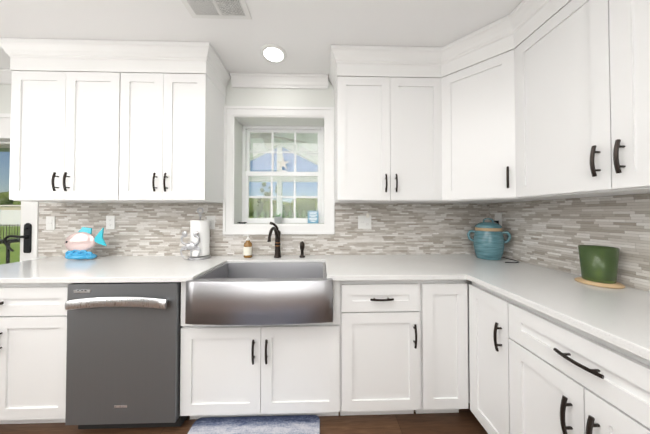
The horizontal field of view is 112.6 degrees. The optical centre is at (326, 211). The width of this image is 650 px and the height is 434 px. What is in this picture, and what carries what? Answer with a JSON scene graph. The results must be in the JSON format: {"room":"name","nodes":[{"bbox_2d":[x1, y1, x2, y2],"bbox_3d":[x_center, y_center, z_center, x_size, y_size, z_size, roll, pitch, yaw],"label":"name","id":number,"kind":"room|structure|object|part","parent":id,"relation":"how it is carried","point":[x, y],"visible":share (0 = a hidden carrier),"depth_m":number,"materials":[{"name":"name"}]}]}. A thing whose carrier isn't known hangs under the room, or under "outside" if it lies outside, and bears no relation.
{"room":"kitchen","nodes":[
{"label":"kitchen","id":0,"kind":"room"},
{"bbox_2d":[0,78,443,267],"bbox_3d":[-1.224,0.056,1.996,5.365,2.480,0.250,0,-1,-2],"label":"wall","id":1,"kind":"structure","parent":0,"point":[279,97],"depth_m":1.91,"materials":[{"name":"white paint"}]},
{"bbox_2d":[0,113,39,262],"bbox_3d":[-2.847,0.240,1.907,1.205,2.110,0.234,0,-1,-2],"label":"patio door","id":2,"kind":"structure","parent":1,"relation":"in","point":[29,231],"depth_m":1.87,"materials":[{"name":"white wood"}]},
{"bbox_3d":[-2.935,0.227,1.894,0.560,1.645,0.004,0,-1,-2],"label":"glass","id":3,"kind":"part","parent":2,"relation":"part of","materials":[{"name":"clear glass"}]},
{"bbox_3d":[-2.633,0.230,1.843,0.142,0.258,0.073,0,-1,-2],"label":"handle","id":4,"kind":"part","parent":2,"relation":"part of","materials":[{"name":"black metal"}]},
{"bbox_2d":[46,216,54,229],"bbox_3d":[-2.327,0.100,1.824,0.070,0.114,0.008,0,-1,-2],"label":"outlet","id":5,"kind":"object","parent":1,"relation":"attached to","point":[50,220],"depth_m":1.82,"materials":[{"name":"white plastic"}]},
{"bbox_2d":[106,216,114,228],"bbox_3d":[-1.835,0.094,1.838,0.070,0.114,0.007,0,-1,-2],"label":"outlet","id":6,"kind":"object","parent":1,"relation":"attached to","point":[110,223],"depth_m":1.84,"materials":[{"name":"white plastic"}]},
{"bbox_2d":[207,216,214,228],"bbox_3d":[-0.997,0.095,1.861,0.070,0.114,0.007,0,-1,-2],"label":"outlet","id":7,"kind":"object","parent":1,"relation":"attached to","point":[212,218],"depth_m":1.86,"materials":[{"name":"white plastic"}]},
{"bbox_2d":[38,203,489,255],"bbox_3d":[-0.489,0.156,1.882,3.878,0.448,0.010,0,-1,-2],"label":"backsplash","id":8,"kind":"structure","parent":1,"relation":"attached to","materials":[{"name":"tile"}]},
{"bbox_2d":[223,106,334,234],"bbox_3d":[-0.415,-0.353,2.006,0.956,1.108,0.271,0,-1,-2],"label":"window unit","id":9,"kind":"structure","parent":1,"relation":"in","point":[325,183],"depth_m":1.89,"materials":[{"name":"white wood"}]},
{"bbox_2d":[274,213,281,223],"bbox_3d":[-0.450,0.063,1.998,0.076,0.097,0.075,0,-1,-2],"label":"pot","id":10,"kind":"object","parent":9,"relation":"on","point":[277,219],"visible":1,"depth_m":1.97,"materials":[{"name":"grey"}]},
{"bbox_2d":[308,211,317,222],"bbox_3d":[-0.130,0.054,2.041,0.100,0.118,0.030,0,-1,-2],"label":"sign","id":11,"kind":"object","parent":9,"relation":"on","point":[312,216],"visible":1,"depth_m":2.03,"materials":[{"name":"blue"}]},
{"bbox_2d":[0,0,571,98],"bbox_3d":[-1.303,-1.124,-0.693,5.058,0.192,5.150,0,-1,-2],"label":"crown molding","id":12,"kind":"structure","parent":1,"relation":"attached to","point":[520,23],"depth_m":1.55,"materials":[{"name":"white wood"}]},
{"bbox_2d":[358,213,370,228],"bbox_3d":[0.331,0.083,1.882,0.116,0.138,0.035,0,-1,-2],"label":"outlet","id":13,"kind":"object","parent":1,"relation":"attached to","point":[364,222],"depth_m":1.89,"materials":[{"name":"white plastic"}]},
{"bbox_3d":[0.354,0.053,1.881,0.032,0.077,0.030,0,-1,-2],"label":"electrical outlet with night light","id":14,"kind":"part","parent":13,"relation":"part of","materials":[{"name":"white plastic"}]},
{"bbox_2d":[495,213,501,225],"bbox_3d":[1.447,0.068,1.833,0.007,0.114,0.070,0,-1,-2],"label":"outlet","id":15,"kind":"object","parent":1,"relation":"attached to","point":[498,216],"depth_m":1.82,"materials":[{"name":"white plastic"}]},
{"bbox_2d":[494,221,518,262],"bbox_3d":[1.371,0.226,1.705,0.150,0.298,0.276,0,-1,-2],"label":"plug","id":16,"kind":"object","parent":15,"relation":"attached to","point":[504,257],"visible":0.65,"depth_m":1.66,"materials":[{"name":"black plastic"}]},
{"bbox_2d":[489,194,649,291],"bbox_3d":[1.485,0.141,0.784,0.010,0.448,2.312,0,-1,-2],"label":"backsplash","id":17,"kind":"structure","parent":1,"relation":"attached to","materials":[{"name":"tile"}]},
{"bbox_2d":[0,403,487,433],"bbox_3d":[-1.152,1.309,-0.698,5.765,0.100,5.604,0,-1,-2],"label":"floor","id":18,"kind":"structure","parent":0,"point":[464,421],"depth_m":1.30,"materials":[{"name":"brown wood"}]},
{"bbox_2d":[188,415,319,433],"bbox_3d":[-0.415,1.274,1.091,0.755,0.018,0.508,0,-1,-2],"label":"kitchen mat","id":19,"kind":"object","parent":18,"relation":"on","point":[297,424],"visible":1,"depth_m":1.28,"materials":[{"name":"blue fabric"}]},
{"bbox_2d":[0,0,522,77],"bbox_3d":[-1.152,-1.271,-0.662,5.765,0.100,5.604,0,-1,-2],"label":"ceiling","id":20,"kind":"structure","parent":0,"point":[305,35],"depth_m":1.38,"materials":[{"name":"white paint"}]},
{"bbox_2d":[181,0,251,19],"bbox_3d":[-0.642,-1.189,1.260,0.359,0.008,0.152,0,-1,-2],"label":"ceiling vent","id":21,"kind":"object","parent":20,"relation":"in","point":[223,9],"visible":1,"depth_m":1.27,"materials":[{"name":"white plastic"}]},
{"bbox_2d":[260,44,286,63],"bbox_3d":[-0.402,-1.182,1.638,0.197,0.010,0.197,0,-1,-2],"label":"recessed light","id":22,"kind":"object","parent":20,"relation":"in","point":[273,53],"visible":1,"depth_m":1.63,"materials":[{"name":"white plastic"}]},
{"bbox_2d":[0,0,649,433],"bbox_3d":[-0.450,0.112,0.612,3.888,2.329,2.552,0,-1,-2],"label":"kitchen cabinets","id":23,"kind":"object","parent":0,"point":[538,140],"visible":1,"depth_m":1.28,"materials":[{"name":"white wood"}]},
{"bbox_2d":[65,282,187,428],"bbox_3d":[-1.159,0.849,1.503,0.598,0.879,0.677,0,-1,-2],"label":"dishwasher","id":24,"kind":"object","parent":23,"relation":"in","point":[124,352],"depth_m":1.21,"materials":[{"name":"grey metal"}]},
{"bbox_2d":[0,254,649,360],"bbox_3d":[-0.399,0.380,0.725,3.757,0.030,2.301,0,-1,-2],"label":"countertop","id":25,"kind":"structure","parent":23,"relation":"on","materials":[{"name":"white stone"}]},
{"bbox_2d":[64,227,106,259],"bbox_3d":[-1.885,0.250,1.696,0.316,0.254,0.092,0,-1,-2],"label":"fish figurine","id":26,"kind":"object","parent":25,"relation":"on","point":[80,242],"visible":1,"depth_m":1.68,"materials":[{"name":"pink"}]},
{"bbox_2d":[180,207,211,259],"bbox_3d":[-1.040,0.173,1.758,0.194,0.410,0.177,0,-1,-2],"label":"paper towel holder","id":27,"kind":"object","parent":25,"relation":"on","point":[198,246],"visible":1,"depth_m":1.70,"materials":[{"name":"white paper"}]},
{"bbox_2d":[243,234,251,257],"bbox_3d":[-0.650,0.284,1.779,0.074,0.188,0.069,0,-1,-2],"label":"soap dispenser bottle","id":28,"kind":"object","parent":25,"relation":"on","point":[247,250],"visible":1,"depth_m":1.75,"materials":[{"name":"brown"}]},
{"bbox_2d":[467,218,510,259],"bbox_3d":[1.298,0.215,1.744,0.233,0.324,0.203,0,-1,-2],"label":"jar","id":29,"kind":"object","parent":25,"relation":"on","point":[489,242],"visible":1,"depth_m":1.67,"materials":[{"name":"teal ceramic"}]},
{"bbox_2d":[574,245,624,288],"bbox_3d":[1.386,0.275,1.108,0.162,0.188,0.162,0,-1,-2],"label":"plant pot","id":30,"kind":"object","parent":25,"relation":"on","point":[598,266],"visible":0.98,"depth_m":1.07,"materials":[{"name":"green ceramic"}]},
{"label":"outside","id":31,"kind":"structure","parent":0,"visible":0},
{"bbox_2d":[0,133,317,264],"bbox_3d":[-7.659,-2.273,160.960,345.457,15.906,317.776,0,-1,-2],"label":"yard","id":32,"kind":"structure","parent":31,"point":[265,210],"depth_m":6.82,"materials":[{"name":"green plant"}]},
{"bbox_3d":[-10.231,0.911,6.300,13.808,1.010,8.756,0,-1,-2],"label":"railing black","id":33,"kind":"part","parent":32,"relation":"part of","materials":[{"name":"black metal"}]}
]}

